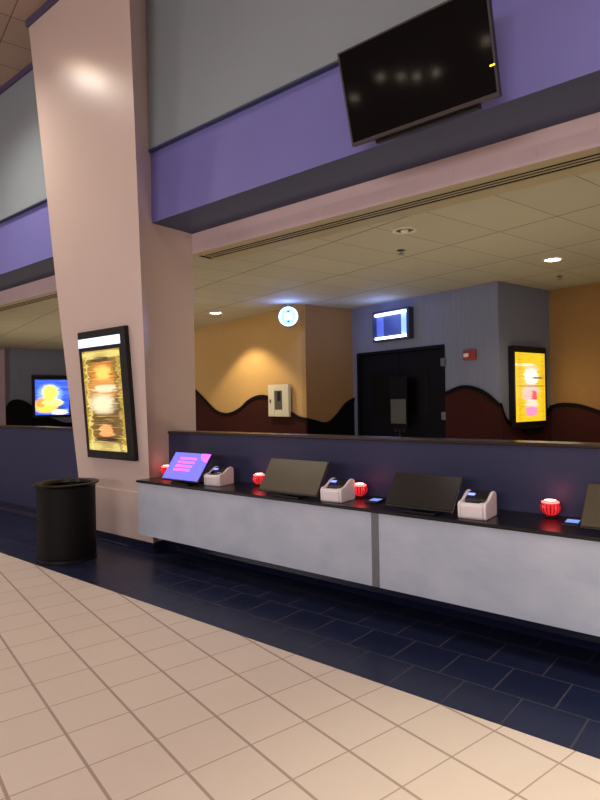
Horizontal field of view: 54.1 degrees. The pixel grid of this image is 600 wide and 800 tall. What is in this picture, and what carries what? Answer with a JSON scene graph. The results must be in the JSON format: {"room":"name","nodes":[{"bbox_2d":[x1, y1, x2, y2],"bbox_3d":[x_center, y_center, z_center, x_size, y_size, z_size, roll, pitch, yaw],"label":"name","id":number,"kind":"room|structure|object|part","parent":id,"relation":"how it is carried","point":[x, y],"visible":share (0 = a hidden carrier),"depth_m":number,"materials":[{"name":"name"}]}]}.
{"room":"cinema lobby","nodes":[
{"label":"cinema lobby","id":0,"kind":"room"},
{"bbox_2d":[0,348,9,424],"bbox_3d":[-10.540,0.128,19.628,0.122,3.160,7.200,-1,0,-38],"label":"wall","id":1,"kind":"structure","parent":0,"point":[2,351],"depth_m":16.98,"materials":[{"name":"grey paint"}]},
{"bbox_2d":[0,0,46,86],"bbox_3d":[-8.463,-4.228,3.997,30.000,0.100,13.400,-1,0,40],"label":"ceiling","id":2,"kind":"structure","parent":0,"point":[15,46],"depth_m":6.90,"materials":[{"name":"tile"}]},
{"bbox_2d":[4,348,71,422],"bbox_3d":[-7.378,0.070,17.596,2.650,3.160,0.121,-1,0,-38],"label":"wall","id":3,"kind":"structure","parent":0,"point":[23,363],"depth_m":17.11,"materials":[{"name":"dark grey paint"},{"name":"black paint"}]},
{"bbox_2d":[6,399,71,424],"bbox_3d":[-7.324,0.358,17.532,2.650,0.780,0.039,-1,0,-38],"label":"trim","id":4,"kind":"structure","parent":3,"relation":"attached to","point":[11,401],"depth_m":17.11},
{"bbox_2d":[6,401,72,426],"bbox_3d":[-7.322,0.815,17.538,2.650,1.670,0.021,-1,0,-38],"label":"trim","id":5,"kind":"structure","parent":3,"relation":"attached to","point":[17,412],"depth_m":17.02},
{"bbox_2d":[31,375,70,417],"bbox_3d":[-7.353,-0.110,17.485,1.160,1.240,0.089,-1,0,-38],"label":"case","id":6,"kind":"object","parent":3,"relation":"attached to","point":[50,393],"visible":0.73,"depth_m":17.40,"materials":[{"name":"black paint"}]},
{"bbox_2d":[35,380,68,414],"bbox_3d":[-7.355,-0.080,17.439,0.958,1.038,0.005,-1,0,-38],"label":"picture","id":7,"kind":"object","parent":6,"relation":"attached to","point":[51,396],"depth_m":17.43},
{"bbox_2d":[29,0,195,491],"bbox_3d":[-1.949,-1.372,6.397,1.915,5.840,1.025,-1,0,40],"label":"wall column","id":8,"kind":"structure","parent":0,"point":[114,267],"depth_m":6.07,"materials":[{"name":"paint"}]},
{"bbox_2d":[0,275,56,304],"bbox_3d":[-8.944,-1.561,12.890,17.800,0.217,0.012,-1,0,40],"label":"lintel","id":9,"kind":"object","parent":8,"relation":"attached to","point":[31,289],"depth_m":8.83,"materials":[{"name":"pink paint"}]},
{"bbox_2d":[77,325,138,460],"bbox_3d":[-2.030,-0.058,6.177,0.885,1.365,0.146,-1,0,40],"label":"case","id":10,"kind":"object","parent":8,"relation":"attached to","point":[104,354],"visible":1,"depth_m":6.12,"materials":[{"name":"black paint"}]},
{"bbox_2d":[82,348,126,451],"bbox_3d":[-2.065,0.006,6.192,0.718,1.068,0.005,-1,4,40],"label":"picture","id":11,"kind":"object","parent":10,"relation":"attached to","point":[101,368],"depth_m":6.18},
{"bbox_2d":[95,486,162,542],"bbox_3d":[-1.936,1.198,6.402,1.365,0.500,0.268,-1,0,40],"label":"trim","id":12,"kind":"structure","parent":8,"relation":"attached to","point":[117,512],"depth_m":6.24,"materials":[{"name":"paint"}]},
{"bbox_2d":[96,530,169,553],"bbox_3d":[-1.922,1.495,6.410,1.402,0.105,0.244,-1,0,40],"label":"baseboard","id":13,"kind":"structure","parent":8,"relation":"attached to","point":[161,545],"depth_m":6.10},
{"bbox_2d":[192,112,599,253],"bbox_3d":[3.027,-1.779,2.914,11.030,0.217,0.012,-1,0,40],"label":"lintel","id":14,"kind":"object","parent":8,"relation":"attached to","point":[574,127],"visible":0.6,"depth_m":4.62,"materials":[{"name":"pink paint"}]},
{"bbox_2d":[0,0,446,219],"bbox_3d":[-4.465,-3.359,8.775,30.000,1.775,0.640,-1,0,40],"label":"wall","id":15,"kind":"structure","parent":0,"point":[207,59],"depth_m":5.30,"materials":[{"name":"grey paint"}]},
{"bbox_2d":[0,62,32,94],"bbox_3d":[-9.377,-4.120,12.426,17.800,0.075,0.030,-1,0,40],"label":"trim","id":16,"kind":"structure","parent":15,"relation":"attached to","point":[28,68],"depth_m":7.68,"materials":[{"name":"paint"}]},
{"bbox_2d":[25,0,58,27],"bbox_3d":[-2.177,-4.251,6.182,1.960,0.075,0.515,-1,0,40],"label":"trim","id":17,"kind":"structure","parent":15,"relation":"attached to","point":[48,4],"depth_m":6.40,"materials":[{"name":"paint"}]},
{"bbox_2d":[194,304,306,417],"bbox_3d":[-3.045,-0.008,14.238,0.122,3.160,10.490,-1,0,-38],"label":"wall","id":18,"kind":"structure","parent":0,"point":[236,361],"depth_m":11.46,"materials":[{"name":"paint"}]},
{"bbox_2d":[195,393,306,433],"bbox_3d":[-3.090,0.626,14.194,0.026,1.892,10.490,-1,0,-38],"label":"trim","id":19,"kind":"structure","parent":18,"relation":"attached to","point":[254,417],"depth_m":11.43,"materials":[{"name":"red paint"}]},
{"bbox_2d":[195,389,306,420],"bbox_3d":[-3.107,0.046,14.189,0.040,0.754,10.490,-1,0,-38],"label":"trim","id":20,"kind":"structure","parent":18,"relation":"attached to","point":[210,406],"depth_m":11.72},
{"bbox_2d":[268,384,290,416],"bbox_3d":[-0.377,0.010,10.575,0.065,0.575,0.630,-1,0,-38],"label":"upper cabinet","id":21,"kind":"object","parent":18,"relation":"attached to","point":[279,396],"visible":1,"depth_m":10.53,"materials":[{"name":"white metal"}]},
{"bbox_2d":[0,509,599,799],"bbox_3d":[-8.495,1.713,3.828,30.000,0.100,12.970,-1,0,40],"label":"floor","id":22,"kind":"structure","parent":0,"point":[105,694],"depth_m":3.04,"materials":[{"name":"beige tile"}]},
{"bbox_2d":[32,478,98,564],"bbox_3d":[-2.299,1.179,5.792,0.618,0.751,0.618,-1,0,40],"label":"waste bin","id":23,"kind":"object","parent":22,"relation":"on","point":[65,507],"visible":1,"depth_m":5.56,"materials":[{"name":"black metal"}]},
{"bbox_2d":[0,0,599,290],"bbox_3d":[-4.427,-2.112,8.794,30.000,0.720,0.588,-1,0,40],"label":"fascia band","id":24,"kind":"structure","parent":0,"point":[292,146],"depth_m":4.66,"materials":[{"name":"purple paint"}]},
{"bbox_2d":[0,198,46,223],"bbox_3d":[-9.323,-2.374,12.453,17.800,0.016,0.050,-1,0,40],"label":"trim","id":25,"kind":"structure","parent":24,"relation":"attached to","point":[39,203],"depth_m":7.68,"materials":[{"name":"paint"}]},
{"bbox_2d":[148,60,338,153],"bbox_3d":[2.648,-2.592,2.477,11.030,0.016,0.050,-1,0,40],"label":"trim","id":26,"kind":"structure","parent":24,"relation":"attached to","point":[334,64],"depth_m":5.03,"materials":[{"name":"paint"}]},
{"bbox_2d":[337,0,501,146],"bbox_3d":[0.741,-2.061,3.738,1.040,0.598,0.270,-1,0,40],"label":"television","id":27,"kind":"object","parent":24,"relation":"attached to","point":[437,65],"visible":1,"depth_m":3.66,"materials":[{"name":"black plastic"}]},
{"bbox_2d":[0,128,599,349],"bbox_3d":[-1.282,-1.661,12.557,30.000,0.100,9.310,-1,0,40],"label":"ceiling","id":28,"kind":"structure","parent":0,"point":[506,237],"depth_m":7.04,"materials":[{"name":"tile"}]},
{"bbox_2d":[0,293,56,311],"bbox_3d":[-8.834,-1.457,13.059,17.750,0.005,0.188,-1,0,40],"label":"ceiling vent","id":29,"kind":"object","parent":28,"relation":"in","point":[52,295],"visible":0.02,"depth_m":9.26,"materials":[{"name":"black metal"}]},
{"bbox_2d":[0,290,57,314],"bbox_3d":[-8.798,-1.476,13.064,17.800,0.042,0.437,-1,0,40],"label":"trim","id":30,"kind":"structure","parent":28,"relation":"attached to","point":[52,292],"depth_m":9.32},
{"bbox_2d":[278,303,298,327],"bbox_3d":[-0.194,-1.431,9.928,0.356,0.406,0.102,-1,0,4],"label":"round sign","id":31,"kind":"object","parent":28,"relation":"hanging from","point":[288,316],"visible":1,"depth_m":9.88,"materials":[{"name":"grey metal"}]},
{"bbox_2d":[193,146,599,261],"bbox_3d":[3.173,-1.694,3.087,11.030,0.042,0.437,-1,0,40],"label":"trim","id":32,"kind":"structure","parent":28,"relation":"attached to","point":[593,167],"depth_m":4.87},
{"bbox_2d":[202,152,599,257],"bbox_3d":[3.184,-1.676,3.045,10.960,0.005,0.188,-1,0,40],"label":"ceiling vent","id":33,"kind":"object","parent":28,"relation":"in","point":[335,223],"visible":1,"depth_m":4.84,"materials":[{"name":"black metal"}]},
{"bbox_2d":[392,227,416,233],"bbox_3d":[1.019,-1.641,5.727,0.239,0.032,0.239,-1,0,40],"label":"recessed light","id":34,"kind":"object","parent":28,"relation":"in","point":[401,230],"visible":1,"depth_m":5.70,"materials":[{"name":"white metal"}]},
{"bbox_2d":[542,257,563,261],"bbox_3d":[3.035,-1.685,7.053,0.239,0.014,0.239,-1,0,40],"label":"recessed light","id":35,"kind":"object","parent":28,"relation":"in","point":[551,259],"visible":1,"depth_m":7.05,"materials":[{"name":"beige"}]},
{"bbox_2d":[0,427,599,517],"bbox_3d":[-4.404,0.998,8.753,30.000,1.190,0.150,-1,0,40],"label":"wall","id":36,"kind":"structure","parent":0,"point":[521,477],"depth_m":4.51,"materials":[{"name":"blue paint"}]},
{"bbox_2d":[0,501,35,517],"bbox_3d":[-9.165,1.628,12.595,17.750,0.104,0.055,-1,0,40],"label":"baseboard","id":37,"kind":"structure","parent":36,"relation":"attached to","point":[24,510],"depth_m":8.26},
{"bbox_2d":[0,425,72,429],"bbox_3d":[-9.120,0.476,12.674,17.750,0.025,0.180,-1,0,40],"label":"trim","id":38,"kind":"structure","parent":36,"relation":"on","point":[3,426],"depth_m":7.98,"materials":[{"name":"brown wood"}]},
{"bbox_2d":[136,477,599,636],"bbox_3d":[1.669,0.976,3.279,8.060,0.523,0.483,-1,0,40],"label":"counter","id":39,"kind":"object","parent":36,"relation":"attached to","point":[533,567],"depth_m":3.81,"materials":[{"name":"light grey laminate"},{"name":"black laminate"},{"name":"grey metal"}]},
{"bbox_3d":[-1.507,1.046,5.730,0.019,0.499,0.148,-1,0,40],"label":"panel","id":40,"kind":"part","parent":39,"relation":"part of","materials":[{"name":"grey metal"}]},
{"bbox_2d":[160,465,168,473],"bbox_3d":[-1.353,0.715,5.953,0.121,0.108,0.121,-1,0,40],"label":"table lamp","id":41,"kind":"object","parent":39,"relation":"on","point":[164,467],"visible":0.48,"depth_m":5.91,"materials":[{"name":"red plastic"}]},
{"bbox_2d":[162,452,212,484],"bbox_3d":[-1.036,0.628,5.402,0.515,0.270,0.200,-1,0,40],"label":"monitor","id":42,"kind":"object","parent":39,"relation":"on","point":[185,468],"visible":0.94,"depth_m":5.37,"materials":[{"name":"black plastic"}]},
{"bbox_2d":[204,466,233,485],"bbox_3d":[-0.728,0.680,5.266,0.176,0.155,0.221,-1,0,30],"label":"receipt printer","id":43,"kind":"object","parent":39,"relation":"on","point":[217,476],"visible":1,"depth_m":5.21,"materials":[{"name":"white plastic"}]},
{"bbox_3d":[-0.526,1.028,4.826,2.645,0.499,0.020,-1,0,40],"label":"panel","id":44,"kind":"part","parent":39,"relation":"part of","materials":[{"name":"white laminate"}]},
{"bbox_2d":[252,473,264,485],"bbox_3d":[-0.357,0.697,5.149,0.121,0.108,0.121,-1,0,40],"label":"table lamp","id":45,"kind":"object","parent":39,"relation":"on","point":[257,478],"visible":0.85,"depth_m":5.11,"materials":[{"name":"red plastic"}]},
{"bbox_2d":[259,458,329,498],"bbox_3d":[-0.044,0.608,4.562,0.595,0.275,0.200,-1,0,40],"label":"monitor","id":46,"kind":"object","parent":39,"relation":"on","point":[291,478],"visible":1,"depth_m":4.52,"materials":[{"name":"black plastic"}]},
{"bbox_2d":[320,477,354,502],"bbox_3d":[0.278,0.662,4.330,0.176,0.155,0.221,-1,0,34],"label":"receipt printer","id":47,"kind":"object","parent":39,"relation":"on","point":[335,490],"visible":1,"depth_m":4.27,"materials":[{"name":"white plastic"}]},
{"bbox_2d":[355,483,367,497],"bbox_3d":[0.450,0.682,4.431,0.121,0.108,0.121,-1,0,40],"label":"table lamp","id":48,"kind":"object","parent":39,"relation":"on","point":[361,489],"visible":0.8,"depth_m":4.39,"materials":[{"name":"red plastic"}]},
{"bbox_2d":[136,477,599,541],"bbox_3d":[1.665,0.726,3.279,8.060,0.023,0.483,-1,0,40],"label":"countertop","id":49,"kind":"structure","parent":39,"relation":"on","point":[536,523],"depth_m":3.75,"materials":[{"name":"black laminate"}]},
{"bbox_2d":[365,498,385,503],"bbox_3d":[0.543,0.727,4.244,0.090,0.015,0.160,-1,0,34],"label":"card reader","id":50,"kind":"object","parent":39,"relation":"on","point":[374,500],"visible":1,"depth_m":4.22,"materials":[{"name":"black plastic"}]},
{"bbox_2d":[385,472,462,515],"bbox_3d":[0.815,0.612,3.847,0.490,0.235,0.200,-1,0,40],"label":"monitor","id":51,"kind":"object","parent":39,"relation":"on","point":[424,494],"visible":1,"depth_m":3.81,"materials":[{"name":"black plastic"}]},
{"bbox_2d":[458,489,496,520],"bbox_3d":[1.100,0.647,3.646,0.176,0.155,0.221,-1,0,36],"label":"receipt printer","id":52,"kind":"object","parent":39,"relation":"on","point":[476,505],"visible":1,"depth_m":3.59,"materials":[{"name":"white plastic"}]},
{"bbox_3d":[1.564,0.990,3.085,2.675,0.499,0.020,-1,0,40],"label":"panel","id":53,"kind":"part","parent":39,"relation":"part of","materials":[{"name":"white laminate"}]},
{"bbox_2d":[540,499,560,518],"bbox_3d":[1.528,0.663,3.585,0.121,0.108,0.121,-1,0,40],"label":"table lamp","id":54,"kind":"object","parent":39,"relation":"on","point":[550,507],"visible":1,"depth_m":3.55,"materials":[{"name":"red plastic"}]},
{"bbox_2d":[562,518,580,526],"bbox_3d":[1.578,0.708,3.401,0.090,0.015,0.160,-1,0,34],"label":"card reader","id":55,"kind":"object","parent":39,"relation":"on","point":[568,522],"visible":0.8,"depth_m":3.37,"materials":[{"name":"black plastic"}]},
{"bbox_2d":[580,483,599,530],"bbox_3d":[1.761,0.587,3.065,0.515,0.250,0.200,-1,0,40],"label":"monitor","id":56,"kind":"object","parent":39,"relation":"on","point":[590,520],"visible":1,"depth_m":3.18,"materials":[{"name":"black plastic"}]},
{"bbox_2d":[168,541,599,651],"bbox_3d":[2.848,1.409,2.584,10.972,0.104,0.055,-1,0,40],"label":"toe kick","id":57,"kind":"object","parent":36,"relation":"attached to","point":[561,635],"depth_m":4.27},
{"bbox_2d":[168,430,599,448],"bbox_3d":[2.893,0.258,2.663,10.972,0.025,0.180,-1,0,40],"label":"trim","id":58,"kind":"structure","parent":36,"relation":"on","point":[589,445],"depth_m":4.30,"materials":[{"name":"brown wood"}]},
{"bbox_2d":[301,304,352,421],"bbox_3d":[0.552,-0.074,10.461,1.210,3.160,0.120,-1,0,-38],"label":"wall","id":59,"kind":"structure","parent":0,"point":[328,330],"depth_m":10.34,"materials":[{"name":"beige paint"}]},
{"bbox_2d":[307,401,354,434],"bbox_3d":[0.561,0.741,10.369,1.090,1.530,0.022,-1,0,-38],"label":"trim","id":60,"kind":"structure","parent":59,"relation":"attached to","point":[344,424],"depth_m":10.49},
{"bbox_2d":[307,398,354,424],"bbox_3d":[0.557,0.203,10.362,1.090,0.478,0.039,-1,0,-38],"label":"trim","id":61,"kind":"structure","parent":59,"relation":"attached to","point":[348,402],"depth_m":10.38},
{"bbox_2d":[352,281,504,434],"bbox_3d":[1.907,-0.099,9.595,0.120,3.160,3.150,-1,0,-38],"label":"wall","id":62,"kind":"structure","parent":0,"point":[471,317],"depth_m":8.87,"materials":[{"name":"grey paint"}]},
{"bbox_2d":[372,306,413,342],"bbox_3d":[1.550,-1.252,9.835,0.119,0.510,0.820,-1,0,-38],"label":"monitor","id":63,"kind":"object","parent":62,"relation":"attached to","point":[398,323],"visible":1,"depth_m":9.82,"materials":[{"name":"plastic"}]},
{"bbox_3d":[1.378,-1.249,10.095,0.014,0.450,0.160,-1,0,-38],"label":"panel","id":64,"kind":"part","parent":63,"relation":"part of","materials":[{"name":"blue glass"}]},
{"bbox_3d":[1.556,-1.252,9.872,0.005,0.450,0.410,-1,0,-38],"label":"panel","id":65,"kind":"part","parent":63,"relation":"part of","materials":[{"name":"blue glass"}]},
{"bbox_3d":[1.732,-1.256,9.635,0.014,0.450,0.180,-1,0,-38],"label":"panel","id":66,"kind":"part","parent":63,"relation":"part of","materials":[{"name":"blue glass"}]},
{"bbox_2d":[357,344,445,437],"bbox_3d":[1.688,0.318,9.847,0.132,2.335,1.975,-1,0,-38],"label":"door","id":67,"kind":"structure","parent":62,"relation":"in","point":[423,367],"depth_m":9.70,"materials":[{"name":"black wood"}]},
{"bbox_2d":[463,350,476,359],"bbox_3d":[2.498,-0.662,8.664,0.061,0.145,0.210,-1,0,-38],"label":"fire alarm","id":68,"kind":"object","parent":62,"relation":"attached to","point":[467,354],"visible":1,"depth_m":8.64,"materials":[{"name":"red plastic"}]},
{"bbox_2d":[444,385,499,406],"bbox_3d":[2.518,-0.059,8.671,0.039,0.328,0.940,-1,0,-38],"label":"trim","id":69,"kind":"structure","parent":62,"relation":"attached to","point":[469,387],"depth_m":8.59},
{"bbox_2d":[445,389,499,439],"bbox_3d":[2.537,0.629,8.676,0.023,1.680,0.940,-1,0,-38],"label":"trim","id":70,"kind":"structure","parent":62,"relation":"attached to","point":[470,414],"depth_m":8.67,"materials":[{"name":"red paint"}]},
{"bbox_2d":[502,282,550,418],"bbox_3d":[3.417,-0.126,8.847,1.360,3.160,0.120,-1,0,-38],"label":"wall","id":71,"kind":"structure","parent":0,"point":[525,309],"depth_m":8.72,"materials":[{"name":"grey paint"}]},
{"bbox_2d":[500,404,551,440],"bbox_3d":[3.381,0.750,8.716,1.360,1.410,0.022,-1,0,-38],"label":"trim","id":72,"kind":"structure","parent":71,"relation":"attached to","point":[506,432],"depth_m":8.59,"materials":[{"name":"red carpet"}]},
{"bbox_2d":[500,403,551,425],"bbox_3d":[3.377,0.217,8.710,1.360,0.368,0.039,-1,0,-38],"label":"trim","id":73,"kind":"structure","parent":71,"relation":"attached to","point":[549,409],"depth_m":8.37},
{"bbox_2d":[508,345,547,427],"bbox_3d":[3.373,-0.195,8.681,0.870,1.180,0.089,-1,0,-38],"label":"case","id":74,"kind":"object","parent":71,"relation":"attached to","point":[527,368],"visible":1,"depth_m":8.60,"materials":[{"name":"black paint"}]},
{"bbox_2d":[515,352,545,421],"bbox_3d":[3.394,-0.191,8.653,0.798,1.008,0.004,-1,0,-38],"label":"picture","id":75,"kind":"object","parent":74,"relation":"attached to","point":[530,367],"depth_m":8.65,"materials":[{"name":"yellow"}]},
{"bbox_2d":[521,426,545,433],"bbox_3d":[3.451,0.452,8.685,0.580,0.113,0.075,-1,0,-38],"label":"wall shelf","id":76,"kind":"object","parent":71,"relation":"attached to","point":[528,430],"visible":1,"depth_m":8.64,"materials":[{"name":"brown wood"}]},
{"bbox_2d":[549,282,599,409],"bbox_3d":[6.751,-0.187,5.533,0.122,3.160,9.200,-1,0,-38],"label":"wall","id":77,"kind":"structure","parent":0,"point":[574,311],"depth_m":8.81,"materials":[{"name":"paint"}]},
{"bbox_2d":[549,403,599,413],"bbox_3d":[6.630,0.012,5.563,0.040,0.457,9.000,-1,0,-38],"label":"trim","id":78,"kind":"structure","parent":77,"relation":"attached to","point":[576,405],"depth_m":8.78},
{"bbox_2d":[551,406,599,442],"bbox_3d":[6.648,0.595,5.568,0.025,1.600,9.000,-1,0,-38],"label":"trim","id":79,"kind":"structure","parent":77,"relation":"attached to","point":[569,424],"depth_m":8.82,"materials":[{"name":"red carpet"}]},
{"bbox_3d":[-1.295,1.590,12.471,30.000,0.100,9.530,-1,0,40],"label":"floor","id":80,"kind":"structure","parent":0,"visible":0},
{"bbox_2d":[389,377,407,436],"bbox_3d":[1.644,0.556,9.655,0.320,1.860,0.320,-1,0,10],"label":"sign stand","id":81,"kind":"object","parent":80,"relation":"on","point":[398,396],"visible":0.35,"depth_m":9.63,"materials":[{"name":"black paint"}]}
]}

